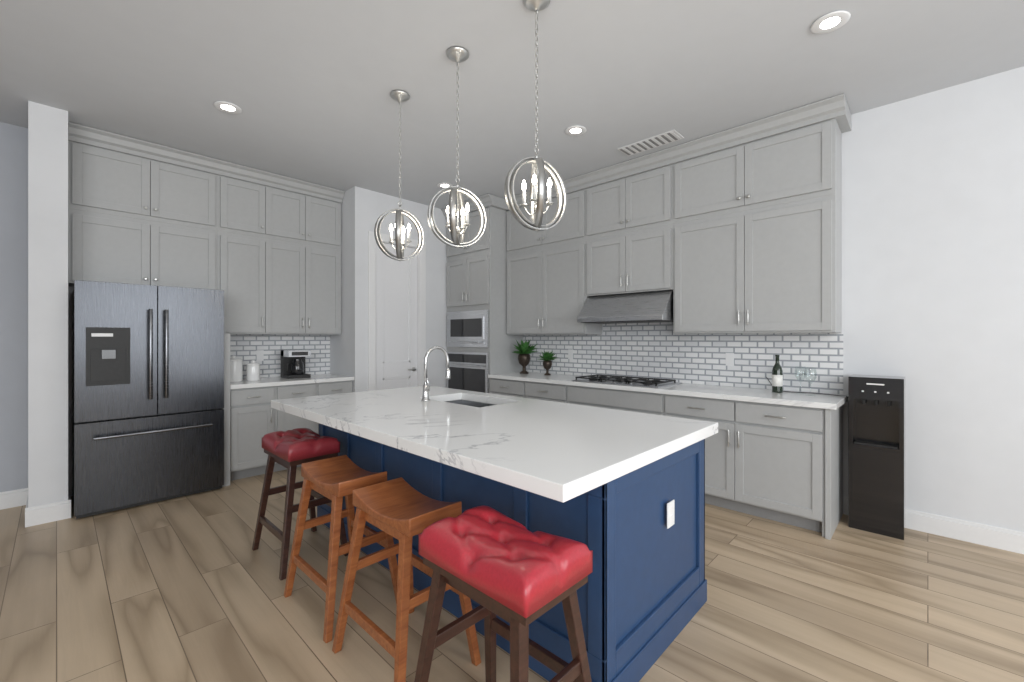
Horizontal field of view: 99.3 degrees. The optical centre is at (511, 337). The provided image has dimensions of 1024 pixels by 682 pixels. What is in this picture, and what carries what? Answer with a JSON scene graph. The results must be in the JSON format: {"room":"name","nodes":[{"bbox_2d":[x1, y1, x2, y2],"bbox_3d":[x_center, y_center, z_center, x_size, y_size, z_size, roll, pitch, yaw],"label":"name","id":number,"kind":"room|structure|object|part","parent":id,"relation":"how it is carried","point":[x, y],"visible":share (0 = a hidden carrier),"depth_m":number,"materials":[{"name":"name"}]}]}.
{"room":"kitchen","nodes":[
{"label":"kitchen","id":0,"kind":"room"},
{"bbox_2d":[28,101,67,507],"bbox_3d":[-3.621,-0.175,3.405,0.620,3.050,0.200,0,0,44],"label":"wall","id":1,"kind":"structure","parent":0,"point":[47,304],"depth_m":3.19,"materials":[{"name":"paint"}]},
{"bbox_2d":[23,488,32,526],"bbox_3d":[-3.679,1.282,3.311,0.606,0.135,0.016,0,0,44],"label":"baseboard","id":2,"kind":"structure","parent":1,"relation":"attached to","point":[28,511],"depth_m":3.12,"materials":[{"name":"white wood"}]},
{"bbox_2d":[66,492,70,518],"bbox_3d":[-3.403,1.282,3.346,0.256,0.135,0.016,0,0,44],"label":"baseboard","id":3,"kind":"structure","parent":1,"relation":"attached to","point":[68,502],"depth_m":3.26,"materials":[{"name":"white wood"}]},
{"bbox_2d":[0,122,314,495],"bbox_3d":[-3.670,-0.175,3.908,0.154,3.050,7.780,0,0,44],"label":"wall","id":4,"kind":"structure","parent":0,"point":[13,307],"depth_m":3.48,"materials":[{"name":"paint"}]},
{"bbox_2d":[0,488,26,509],"bbox_3d":[-5.092,1.282,2.301,0.018,0.135,3.430,0,0,44],"label":"baseboard","id":5,"kind":"structure","parent":4,"relation":"attached to","point":[13,498],"depth_m":3.46,"materials":[{"name":"white wood"}]},
{"bbox_2d":[330,186,446,391],"bbox_3d":[-1.344,-0.175,5.773,0.640,3.050,1.870,0,0,44],"label":"wall","id":6,"kind":"structure","parent":0,"point":[362,210],"depth_m":5.08,"materials":[{"name":"paint"}]},
{"bbox_2d":[376,243,417,389],"bbox_3d":[-1.387,0.108,5.278,0.093,2.467,0.585,0,0,44],"label":"wall door","id":7,"kind":"structure","parent":6,"relation":"in","point":[396,324],"depth_m":5.29,"materials":[{"name":"white wood"}]},
{"bbox_2d":[368,231,425,390],"bbox_3d":[-1.414,0.062,5.303,0.128,2.575,0.785,0,0,44],"label":"door frame","id":8,"kind":"structure","parent":6,"relation":"attached to","point":[385,238],"depth_m":5.04,"materials":[{"name":"white wood"}]},
{"bbox_2d":[0,467,1023,681],"bbox_3d":[-0.407,1.400,0.790,9.280,0.100,8.180,0,0,44],"label":"floor","id":9,"kind":"structure","parent":0,"point":[189,588],"depth_m":2.18,"materials":[{"name":"brown wood"}]},
{"bbox_2d":[73,280,223,518],"bbox_3d":[-3.128,0.463,3.763,0.797,1.775,0.940,0,0,44],"label":"refrigerator","id":10,"kind":"object","parent":9,"relation":"on","point":[148,393],"visible":1,"depth_m":3.48,"materials":[{"name":"black metal"}]},
{"bbox_2d":[68,122,353,486],"bbox_3d":[-2.759,-0.173,4.276,0.658,3.046,2.241,0,0,44],"label":"kitchen cabinets","id":11,"kind":"object","parent":9,"relation":"on","point":[261,249],"depth_m":4.21,"materials":[{"name":"grey wood"}]},
{"bbox_2d":[230,356,242,381],"bbox_3d":[-2.772,0.305,4.336,0.153,0.258,0.153,0,0,44],"label":"canister","id":12,"kind":"object","parent":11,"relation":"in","point":[236,369],"visible":0.67,"depth_m":4.29,"materials":[{"name":"white ceramic"}]},
{"bbox_2d":[246,360,259,380],"bbox_3d":[-2.636,0.330,4.435,0.122,0.208,0.122,0,0,44],"label":"canister","id":13,"kind":"object","parent":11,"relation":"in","point":[253,371],"visible":1,"depth_m":4.39,"materials":[{"name":"white ceramic"}]},
{"bbox_2d":[256,350,263,360],"bbox_3d":[-2.752,0.193,4.753,0.004,0.115,0.070,0,0,44],"label":"outlet","id":14,"kind":"object","parent":11,"relation":"attached to","point":[259,353],"depth_m":4.75,"materials":[{"name":"white plastic"}]},
{"bbox_2d":[212,334,329,380],"bbox_3d":[-2.638,0.198,4.877,0.003,0.473,1.205,0,0,44],"label":"backsplash","id":15,"kind":"structure","parent":11,"relation":"attached to","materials":[{"name":"tile"}]},
{"bbox_2d":[212,373,353,389],"bbox_3d":[-2.409,0.455,4.658,0.630,0.039,1.205,0,0,44],"label":"countertop","id":16,"kind":"structure","parent":11,"relation":"on","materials":[{"name":"stone"}]},
{"bbox_2d":[281,350,310,378],"bbox_3d":[-2.375,0.284,4.780,0.242,0.300,0.230,0,0,44],"label":"coffee maker","id":17,"kind":"object","parent":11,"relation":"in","point":[292,364],"visible":1,"depth_m":4.72,"materials":[{"name":"silver metal"}]},
{"bbox_2d":[252,428,348,579],"bbox_3d":[-1.335,0.979,2.742,0.519,0.743,0.399,0,0,44],"label":"bar stool","id":18,"kind":"object","parent":9,"relation":"on","point":[290,450],"visible":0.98,"depth_m":2.63,"materials":[{"name":"brown wood"}]},
{"bbox_3d":[-1.335,0.671,2.742,0.470,0.128,0.300,0,0,44],"label":"seat","id":19,"kind":"part","parent":18,"relation":"part of","materials":[{"name":"red leather"}]},
{"bbox_2d":[284,455,397,642],"bbox_3d":[-0.871,1.008,2.244,0.519,0.683,0.399,0,0,44],"label":"bar stool","id":20,"kind":"object","parent":9,"relation":"on","point":[334,480],"visible":0.85,"depth_m":2.19,"materials":[{"name":"brown wood"}]},
{"bbox_3d":[-0.871,0.701,2.244,0.450,0.068,0.250,0,0,44],"label":"seat","id":21,"kind":"part","parent":20,"relation":"part of","materials":[{"name":"brown wood"}]},
{"bbox_2d":[332,477,480,681],"bbox_3d":[-0.452,1.008,1.843,0.519,0.683,0.399,0,0,44],"label":"bar stool","id":22,"kind":"object","parent":9,"relation":"on","point":[402,510],"visible":0.85,"depth_m":1.79,"materials":[{"name":"brown wood"}]},
{"bbox_3d":[-0.452,0.701,1.843,0.450,0.068,0.250,0,0,44],"label":"seat","id":23,"kind":"part","parent":22,"relation":"part of","materials":[{"name":"brown wood"}]},
{"bbox_2d":[414,505,592,681],"bbox_3d":[-0.031,0.979,1.364,0.519,0.743,0.399,0,0,44],"label":"bar stool","id":24,"kind":"object","parent":9,"relation":"on","point":[516,575],"visible":1,"depth_m":1.30,"materials":[{"name":"red leather"}]},
{"bbox_3d":[-0.031,0.671,1.364,0.470,0.128,0.300,0,0,44],"label":"seat","id":25,"kind":"part","parent":24,"relation":"part of","materials":[{"name":"red leather"}]},
{"bbox_2d":[317,422,706,681],"bbox_3d":[-0.223,0.919,2.732,2.460,0.862,0.973,0,0,44],"label":"kitchen island","id":26,"kind":"object","parent":9,"relation":"on","point":[620,494],"depth_m":1.82,"materials":[{"name":"wood"}]},
{"bbox_2d":[271,386,717,505],"bbox_3d":[-0.312,0.459,2.629,2.536,0.053,1.310,0,0,44],"label":"island countertop","id":27,"kind":"structure","parent":26,"relation":"on","point":[557,451],"depth_m":2.01,"materials":[{"name":"white stone"}]},
{"bbox_2d":[419,346,450,401],"bbox_3d":[-0.521,0.244,3.048,0.094,0.377,0.248,0,0,44],"label":"faucet","id":28,"kind":"object","parent":27,"relation":"on","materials":[{"name":"silver metal"}]},
{"bbox_2d":[443,398,494,405],"bbox_3d":[-0.300,0.582,3.073,0.661,0.216,0.410,0,0,44],"label":"sink","id":29,"kind":"object","parent":27,"relation":"in","point":[470,401],"depth_m":3.34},
{"bbox_2d":[666,499,674,528],"bbox_3d":[0.704,0.780,1.928,0.008,0.110,0.070,0,0,44],"label":"outlet","id":30,"kind":"object","parent":26,"relation":"attached to","point":[670,504],"depth_m":1.93,"materials":[{"name":"white plastic"}]},
{"bbox_2d":[441,93,850,539],"bbox_3d":[0.823,-0.173,4.520,4.216,3.046,0.684,0,0,44],"label":"kitchen cabinets","id":31,"kind":"object","parent":9,"relation":"on","point":[668,268],"depth_m":3.78,"materials":[{"name":"grey wood"}]},
{"bbox_2d":[511,340,538,373],"bbox_3d":[0.127,0.220,5.296,0.358,0.428,0.377,0,0,44],"label":"potted plant","id":32,"kind":"object","parent":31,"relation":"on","point":[525,351],"visible":1,"depth_m":5.26,"materials":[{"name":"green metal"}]},
{"bbox_2d":[539,351,558,374],"bbox_3d":[0.410,0.291,5.084,0.260,0.287,0.272,0,0,44],"label":"potted plant","id":33,"kind":"object","parent":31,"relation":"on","point":[547,357],"visible":1,"depth_m":5.06,"materials":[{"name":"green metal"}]},
{"bbox_2d":[568,349,572,358],"bbox_3d":[0.689,0.193,5.113,0.070,0.115,0.004,0,0,44],"label":"outlet","id":34,"kind":"object","parent":31,"relation":"attached to","point":[570,351],"depth_m":5.11,"materials":[{"name":"white plastic"}]},
{"bbox_2d":[572,374,682,388],"bbox_3d":[1.113,0.413,4.262,0.910,0.042,0.510,0,0,44],"label":"cooktop","id":35,"kind":"object","parent":31,"relation":"in","point":[599,379],"depth_m":4.11,"materials":[{"name":"silver metal"}]},
{"bbox_2d":[726,353,733,365],"bbox_3d":[1.954,0.193,3.904,0.070,0.115,0.004,0,0,44],"label":"outlet","id":36,"kind":"object","parent":31,"relation":"attached to","point":[729,357],"depth_m":3.90,"materials":[{"name":"white plastic"}]},
{"bbox_2d":[772,355,782,392],"bbox_3d":[2.121,0.284,3.478,0.076,0.300,0.076,0,0,44],"label":"wine bottle","id":37,"kind":"object","parent":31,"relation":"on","point":[777,378],"visible":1,"depth_m":3.45,"materials":[{"name":"green glass"}]},
{"bbox_2d":[795,366,806,393],"bbox_3d":[2.257,0.329,3.404,0.080,0.210,0.080,0,0,44],"label":"wine glass","id":38,"kind":"object","parent":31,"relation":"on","point":[801,374],"visible":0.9,"depth_m":3.40,"materials":[{"name":"clear glass"}]},
{"bbox_2d":[766,377,847,397],"bbox_3d":[2.309,0.799,3.430,0.563,0.942,0.096,0,0,44],"label":"power cord","id":39,"kind":"object","parent":31,"relation":"attached to","point":[809,392],"visible":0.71,"depth_m":3.41,"materials":[{"name":"plastic"}]},
{"bbox_2d":[805,367,816,395],"bbox_3d":[2.252,0.329,3.283,0.080,0.210,0.080,0,0,44],"label":"wine glass","id":40,"kind":"object","parent":31,"relation":"on","point":[810,376],"visible":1,"depth_m":3.28,"materials":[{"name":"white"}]},
{"bbox_2d":[848,374,904,539],"bbox_3d":[2.595,0.812,3.095,0.295,1.075,0.259,0,0,44],"label":"water dispenser","id":41,"kind":"object","parent":9,"relation":"on","point":[876,454],"visible":0.98,"depth_m":3.02,"materials":[{"name":"black plastic"}]},
{"bbox_2d":[0,0,1023,208],"bbox_3d":[-0.407,-1.750,0.790,9.280,0.100,8.180,0,0,44],"label":"ceiling","id":42,"kind":"structure","parent":0,"point":[307,87],"depth_m":2.78,"materials":[{"name":"paint"}]},
{"bbox_2d":[213,101,241,113],"bbox_3d":[-2.088,-1.692,3.199,0.176,0.008,0.176,0,0,44],"label":"recessed light","id":43,"kind":"object","parent":42,"relation":"in","point":[227,107],"visible":1,"depth_m":3.20,"materials":[{"name":"white plastic"}]},
{"bbox_2d":[374,90,423,260],"bbox_3d":[-0.783,-1.115,3.045,0.210,1.162,0.326,0,0,22],"label":"pendant light","id":44,"kind":"object","parent":42,"relation":"hanging from","point":[399,96],"visible":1,"depth_m":3.03,"materials":[{"name":"silver metal"}]},
{"bbox_2d":[437,183,452,187],"bbox_3d":[-0.746,-1.692,4.835,0.176,0.008,0.176,0,0,44],"label":"recessed light","id":45,"kind":"object","parent":42,"relation":"in","point":[443,185],"visible":0.81,"depth_m":4.82,"materials":[{"name":"white plastic"}]},
{"bbox_2d":[427,46,486,247],"bbox_3d":[-0.324,-1.115,2.599,0.210,1.162,0.326,0,0,36],"label":"pendant light","id":46,"kind":"object","parent":42,"relation":"hanging from","point":[457,54],"visible":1,"depth_m":2.59,"materials":[{"name":"silver metal"}]},
{"bbox_2d":[504,0,566,230],"bbox_3d":[0.124,-1.115,2.185,0.209,1.162,0.326,0,0,28],"label":"pendant light","id":47,"kind":"object","parent":42,"relation":"hanging from","point":[540,167],"visible":1,"depth_m":2.17,"materials":[{"name":"silver metal"}]},
{"bbox_2d":[565,125,586,135],"bbox_3d":[0.520,-1.692,3.555,0.176,0.008,0.176,0,0,44],"label":"recessed light","id":48,"kind":"object","parent":42,"relation":"in","point":[575,130],"visible":1,"depth_m":3.55,"materials":[{"name":"white plastic"}]},
{"bbox_2d":[618,129,683,155],"bbox_3d":[1.201,-1.690,3.790,0.520,0.012,0.200,0,0,44],"label":"ceiling vent","id":49,"kind":"object","parent":42,"relation":"in","point":[653,142],"visible":0.98,"depth_m":3.76,"materials":[{"name":"white metal"}]},
{"bbox_2d":[810,10,850,33],"bbox_3d":[1.708,-1.692,2.337,0.176,0.008,0.176,0,0,44],"label":"recessed light","id":50,"kind":"object","parent":42,"relation":"in","point":[830,22],"visible":1,"depth_m":2.33,"materials":[{"name":"white plastic"}]},
{"bbox_2d":[537,66,1023,531],"bbox_3d":[2.278,-0.175,3.708,9.030,3.050,0.150,0,0,44],"label":"wall","id":51,"kind":"structure","parent":0,"point":[933,248],"depth_m":2.96,"materials":[{"name":"paint"}]},
{"bbox_2d":[843,496,1023,553],"bbox_3d":[4.004,1.282,1.945,4.038,0.135,0.016,0,0,44],"label":"baseboard","id":52,"kind":"structure","parent":51,"relation":"attached to","point":[986,535],"depth_m":2.89,"materials":[{"name":"white wood"}]}
]}

